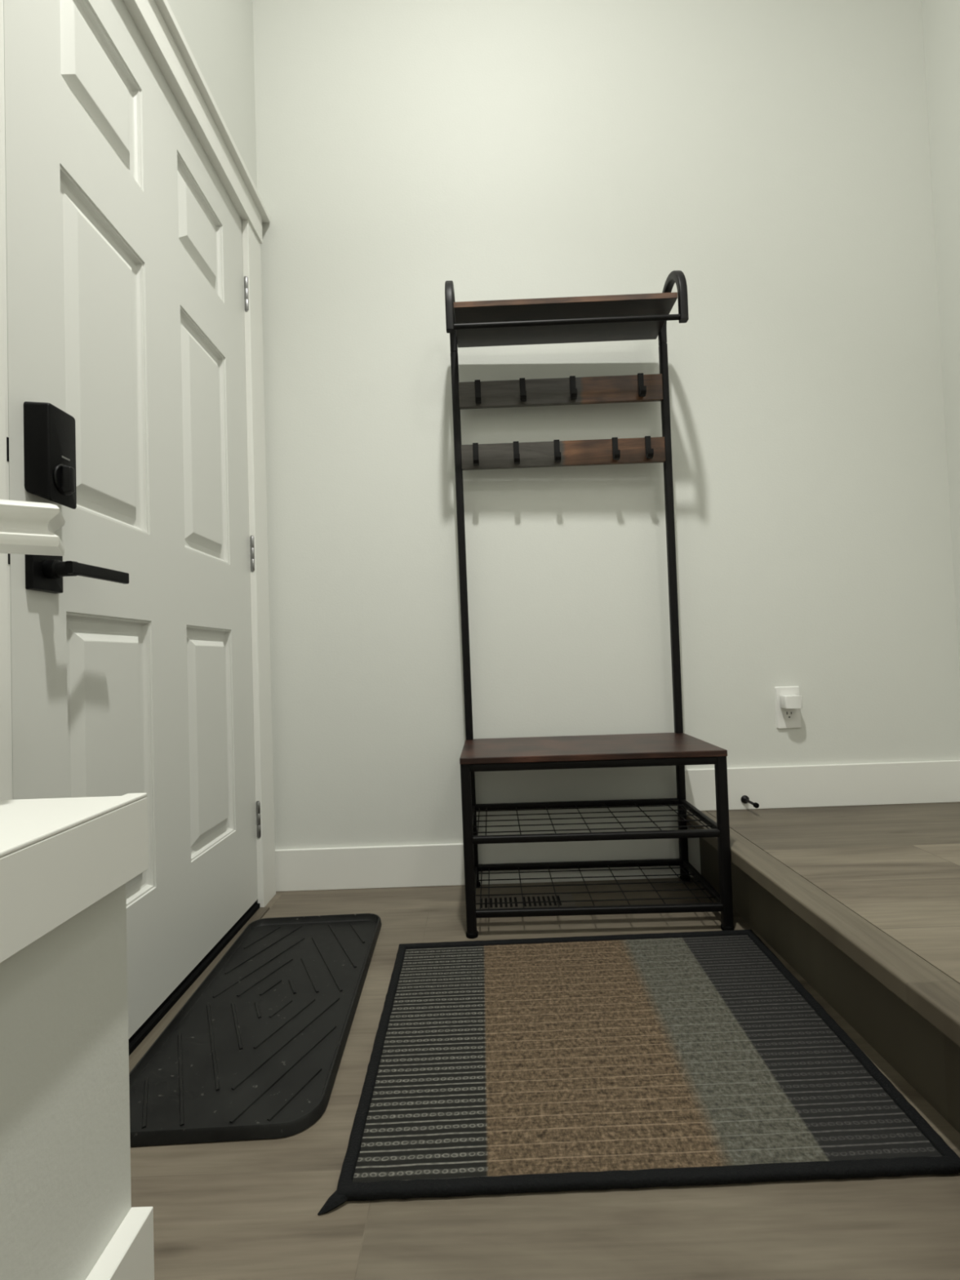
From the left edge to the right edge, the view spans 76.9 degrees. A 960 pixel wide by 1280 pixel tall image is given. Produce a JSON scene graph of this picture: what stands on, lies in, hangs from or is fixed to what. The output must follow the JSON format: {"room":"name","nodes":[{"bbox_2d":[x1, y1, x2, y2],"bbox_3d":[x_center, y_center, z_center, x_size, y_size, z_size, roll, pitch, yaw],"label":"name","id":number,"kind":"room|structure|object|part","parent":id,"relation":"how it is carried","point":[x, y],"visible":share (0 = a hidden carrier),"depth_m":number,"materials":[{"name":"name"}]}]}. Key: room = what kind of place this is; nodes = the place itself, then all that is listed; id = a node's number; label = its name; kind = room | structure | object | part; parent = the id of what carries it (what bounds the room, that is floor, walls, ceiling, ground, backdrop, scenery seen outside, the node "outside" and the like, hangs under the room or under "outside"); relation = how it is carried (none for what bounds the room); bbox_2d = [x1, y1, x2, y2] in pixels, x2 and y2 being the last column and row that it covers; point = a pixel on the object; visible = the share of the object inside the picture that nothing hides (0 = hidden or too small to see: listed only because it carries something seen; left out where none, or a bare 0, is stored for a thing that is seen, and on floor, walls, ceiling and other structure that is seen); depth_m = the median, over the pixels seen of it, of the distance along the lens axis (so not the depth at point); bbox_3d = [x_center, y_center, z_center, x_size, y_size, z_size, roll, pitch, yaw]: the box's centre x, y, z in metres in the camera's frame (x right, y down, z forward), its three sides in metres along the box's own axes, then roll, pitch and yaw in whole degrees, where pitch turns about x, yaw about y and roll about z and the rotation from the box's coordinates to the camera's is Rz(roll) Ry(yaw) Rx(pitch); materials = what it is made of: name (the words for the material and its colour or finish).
{"room":"entryway","nodes":[
{"label":"entryway","id":0,"kind":"room"},
{"bbox_2d":[0,883,131,1279],"bbox_3d":[-0.515,0.440,-0.527,0.272,0.530,2.364,-2,-2,0],"label":"wall","id":1,"kind":"structure","parent":0,"point":[65,1191],"depth_m":0.56,"materials":[{"name":"white paint"}]},
{"bbox_2d":[0,792,146,857],"bbox_3d":[-0.513,0.140,-0.518,0.297,0.004,2.364,-2,-2,0],"label":"trim","id":2,"kind":"structure","parent":1,"relation":"attached to","point":[24,823],"depth_m":0.58,"materials":[{"name":"white paint"}]},
{"bbox_2d":[0,796,148,963],"bbox_3d":[-0.511,0.182,-0.520,0.297,0.078,2.364,-2,-2,0],"label":"trim","id":3,"kind":"structure","parent":1,"relation":"attached to","point":[45,883],"depth_m":0.53,"materials":[{"name":"white paint"}]},
{"bbox_2d":[85,1206,154,1279],"bbox_3d":[-0.361,0.637,-0.533,0.024,0.125,2.364,-2,-2,0],"label":"baseboard","id":4,"kind":"structure","parent":1,"relation":"attached to","point":[129,1255],"depth_m":0.62,"materials":[{"name":"white paint"}]},
{"bbox_2d":[122,0,257,214],"bbox_3d":[-0.760,-0.977,0.193,0.120,3.420,3.720,-2,-2,0],"label":"wall","id":5,"kind":"structure","parent":0,"point":[218,33],"depth_m":1.74,"materials":[{"name":"white paint"}]},
{"bbox_2d":[0,0,9,799],"bbox_3d":[-0.668,-0.268,0.792,0.018,2.032,0.098,-2,-2,0],"label":"trim","id":6,"kind":"structure","parent":5,"relation":"attached to","point":[4,685],"depth_m":0.83,"materials":[{"name":"white paint"}]},
{"bbox_2d":[0,499,65,555],"bbox_3d":[-0.572,-0.077,0.621,0.239,0.136,0.085,-1,-2,-30],"label":"handrail","id":7,"kind":"object","parent":5,"relation":"attached to","point":[26,527],"visible":1,"depth_m":0.64,"materials":[{"name":"white paint"}]},
{"bbox_2d":[0,0,257,902],"bbox_3d":[-0.737,-0.251,1.313,0.120,2.032,0.946,-2,-2,0],"label":"trim","id":8,"kind":"structure","parent":5,"relation":"attached to","point":[2,1],"depth_m":0.87,"materials":[{"name":"white paint"}]},
{"bbox_2d":[3,0,261,1055],"bbox_3d":[-0.669,-0.251,1.326,0.104,2.028,0.923,-2,-2,0],"label":"door","id":9,"kind":"structure","parent":5,"relation":"in","point":[131,651],"depth_m":1.19,"materials":[{"name":"white paint"}]},
{"bbox_3d":[-0.677,-0.273,0.866,0.001,0.035,0.003,-2,-2,0],"label":"strike plate","id":10,"kind":"part","parent":9,"relation":"part of","materials":[{"name":"black"}]},
{"bbox_3d":[-0.672,-0.121,0.862,0.001,0.027,0.003,-2,-2,0],"label":"strike plate","id":11,"kind":"part","parent":9,"relation":"part of","materials":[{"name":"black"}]},
{"bbox_3d":[-0.666,-0.108,0.926,0.011,0.067,0.067,-2,-2,0],"label":"handle","id":12,"kind":"part","parent":9,"relation":"part of","materials":[{"name":"black metal"}]},
{"bbox_3d":[-0.636,-0.107,0.983,0.050,0.029,0.143,-2,-2,0],"label":"lever","id":13,"kind":"part","parent":9,"relation":"part of","materials":[{"name":"black metal"}]},
{"bbox_2d":[122,0,270,244],"bbox_3d":[-0.692,-1.321,1.350,0.042,0.106,1.173,-2,-2,0],"label":"trim","id":14,"kind":"structure","parent":5,"relation":"attached to","point":[154,20],"depth_m":1.47,"materials":[{"name":"white paint"}]},
{"bbox_2d":[128,906,269,1073],"bbox_3d":[-0.621,0.759,1.292,0.029,0.004,0.906,-2,-2,0],"label":"threshold","id":15,"kind":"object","parent":5,"relation":"attached to","point":[138,1053],"depth_m":1.25,"materials":[{"name":"plastic"}]},
{"bbox_2d":[241,219,275,906],"bbox_3d":[-0.668,-0.238,1.829,0.018,2.032,0.106,-2,-2,0],"label":"trim","id":16,"kind":"structure","parent":5,"relation":"attached to","point":[251,256],"depth_m":1.80,"materials":[{"name":"white paint"}]},
{"bbox_2d":[130,877,959,1279],"bbox_3d":[-0.037,0.759,0.142,1.448,0.100,3.720,-2,-2,0],"label":"floor","id":17,"kind":"structure","parent":0,"point":[246,1209],"depth_m":0.76,"materials":[{"name":"wood"}]},
{"bbox_2d":[128,913,381,1146],"bbox_3d":[-0.428,0.745,1.266,0.354,0.020,0.750,-2,-2,-2],"label":"tray","id":18,"kind":"object","parent":17,"relation":"on","point":[255,1051],"visible":0.87,"depth_m":1.13,"materials":[{"name":"rubber"}]},
{"bbox_2d":[475,891,575,909],"bbox_3d":[0.117,0.748,1.725,0.300,0.003,0.116,-2,-2,0],"label":"floor vent","id":19,"kind":"object","parent":17,"relation":"in","point":[544,897],"visible":0.62,"depth_m":1.73,"materials":[{"name":"brown metal"}]},
{"bbox_2d":[444,270,733,938],"bbox_3d":[0.270,-0.151,1.708,0.678,1.787,0.375,-2,-2,1],"label":"hall tree","id":20,"kind":"object","parent":17,"relation":"on","point":[632,317],"visible":0.98,"depth_m":1.78,"materials":[{"name":"black metal"}]},
{"bbox_3d":[-0.047,-0.074,1.863,0.025,1.640,0.069,-2,-2,13],"label":"post","id":21,"kind":"part","parent":20,"relation":"part of","materials":[{"name":"black metal"}]},
{"bbox_3d":[-0.029,0.524,1.528,0.027,0.424,0.036,-2,-2,1],"label":"leg","id":22,"kind":"part","parent":20,"relation":"part of","materials":[{"name":"black metal"}]},
{"bbox_3d":[-0.027,0.510,1.694,0.016,0.016,0.333,-2,-2,1],"label":"rail","id":23,"kind":"part","parent":20,"relation":"part of","materials":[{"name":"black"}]},
{"bbox_3d":[-0.019,0.696,1.694,0.016,0.016,0.333,-2,-2,1],"label":"rail","id":24,"kind":"part","parent":20,"relation":"part of","materials":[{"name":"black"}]},
{"bbox_2d":[453,297,677,347],"bbox_3d":[0.237,-0.937,1.781,0.619,0.016,0.217,-2,-2,1],"label":"shelf","id":25,"kind":"object","parent":20,"relation":"attached to","point":[539,308],"depth_m":1.75,"materials":[{"name":"brown wood"}]},
{"bbox_3d":[0.285,0.298,1.686,0.667,0.016,0.356,-2,-2,1],"label":"seat","id":26,"kind":"part","parent":20,"relation":"part of","materials":[{"name":"brown wood"}]},
{"bbox_3d":[0.286,0.316,1.690,0.641,0.020,0.353,-2,-2,1],"label":"seat frame","id":27,"kind":"part","parent":20,"relation":"part of","materials":[{"name":"black metal"}]},
{"bbox_2d":[472,797,719,844],"bbox_3d":[0.294,0.499,1.689,0.641,0.018,0.351,-2,-2,1],"label":"shoe shelf","id":28,"kind":"object","parent":20,"relation":"attached to","point":[682,805],"depth_m":1.63,"materials":[{"name":"black metal"}]},
{"bbox_2d":[475,858,723,918],"bbox_3d":[0.301,0.685,1.688,0.641,0.018,0.351,-2,-2,1],"label":"shoe shelf","id":29,"kind":"object","parent":20,"relation":"attached to","point":[685,866],"depth_m":1.63,"materials":[{"name":"black metal"}]},
{"bbox_3d":[0.593,-0.096,1.852,0.025,1.640,0.069,-2,-2,13],"label":"post","id":30,"kind":"part","parent":20,"relation":"part of","materials":[{"name":"black metal"}]},
{"bbox_3d":[0.614,0.488,1.684,0.016,0.016,0.333,-2,-2,1],"label":"rail","id":31,"kind":"part","parent":20,"relation":"part of","materials":[{"name":"black metal"}]},
{"bbox_3d":[0.621,0.674,1.683,0.016,0.016,0.333,-2,-2,1],"label":"rail","id":32,"kind":"part","parent":20,"relation":"part of","materials":[{"name":"black metal"}]},
{"bbox_3d":[0.612,0.502,1.517,0.027,0.424,0.036,-2,-2,1],"label":"leg","id":33,"kind":"part","parent":20,"relation":"part of","materials":[{"name":"black metal"}]},
{"bbox_2d":[317,928,959,1215],"bbox_3d":[0.231,0.721,1.128,0.897,0.014,0.717,-2,-2,0],"label":"rug","id":34,"kind":"object","parent":17,"relation":"on","point":[694,1058],"visible":1,"depth_m":0.98,"materials":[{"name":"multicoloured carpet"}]},
{"bbox_2d":[252,0,959,849],"bbox_3d":[0.386,-0.964,1.993,2.173,3.420,0.120,-2,-2,0],"label":"wall","id":35,"kind":"structure","parent":0,"point":[774,155],"depth_m":1.93,"materials":[{"name":"white paint"}]},
{"bbox_2d":[275,837,701,891],"bbox_3d":[0.019,0.694,1.879,1.328,0.126,0.012,-2,-2,0],"label":"baseboard","id":36,"kind":"structure","parent":35,"relation":"attached to","point":[426,864],"depth_m":1.87,"materials":[{"name":"white paint"}]},
{"bbox_2d":[741,795,759,808],"bbox_3d":[0.823,0.494,1.837,0.025,0.025,0.082,-2,-2,0],"label":"door stop","id":37,"kind":"object","parent":35,"relation":"attached to","point":[744,799],"visible":1,"depth_m":1.86,"materials":[{"name":"black metal"}]},
{"bbox_3d":[0.823,0.494,1.838,0.008,0.008,0.064,-2,-2,0],"label":"rod","id":38,"kind":"part","parent":37,"relation":"part of","materials":[{"name":"black metal"}]},
{"bbox_2d":[774,685,800,728],"bbox_3d":[0.966,0.212,1.895,0.077,0.132,0.008,-2,-2,0],"label":"wall outlet","id":39,"kind":"object","parent":35,"relation":"attached to","point":[786,718],"visible":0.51,"depth_m":1.89,"materials":[{"name":"white plastic"}]},
{"bbox_2d":[783,709,795,719],"bbox_3d":[0.967,0.233,1.892,0.034,0.029,0.003,-2,-2,0],"label":"receptacle","id":40,"kind":"object","parent":39,"relation":"attached to","point":[788,713],"depth_m":1.89,"materials":[{"name":"white plastic"}]},
{"bbox_2d":[780,694,802,708],"bbox_3d":[0.964,0.191,1.871,0.053,0.038,0.042,-2,-2,0],"label":"plug","id":41,"kind":"object","parent":39,"relation":"attached to","point":[793,701],"visible":1,"depth_m":1.85,"materials":[{"name":"white plastic"}]},
{"bbox_2d":[684,760,959,811],"bbox_3d":[1.066,0.454,1.886,0.884,0.128,0.012,-2,-2,0],"label":"baseboard","id":42,"kind":"structure","parent":35,"relation":"attached to","point":[926,781],"depth_m":1.88,"materials":[{"name":"white paint"}]},
{"bbox_2d":[686,810,959,1047],"bbox_3d":[0.665,0.497,0.090,0.075,0.034,3.600,-2,-2,0],"label":"trim","id":43,"kind":"structure","parent":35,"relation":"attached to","point":[931,993],"depth_m":1.04,"materials":[{"name":"wood"}]},
{"bbox_2d":[699,837,959,1133],"bbox_3d":[0.694,0.598,0.087,0.024,0.169,3.600,-2,-2,0],"label":"stair riser","id":44,"kind":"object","parent":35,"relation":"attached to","point":[923,1055],"depth_m":1.09,"materials":[{"name":"wood"}]},
{"bbox_2d":[705,802,959,983],"bbox_3d":[1.116,0.566,0.088,0.821,0.203,3.600,-2,-2,0],"label":"floor","id":45,"kind":"structure","parent":0,"point":[896,867],"depth_m":1.41,"materials":[{"name":"wood"}]},
{"bbox_2d":[921,0,959,673],"bbox_3d":[1.532,-1.055,0.195,0.120,3.420,3.720,-2,-2,0],"label":"wall","id":46,"kind":"structure","parent":0,"point":[940,18],"depth_m":1.89,"materials":[{"name":"white paint"}]}
]}

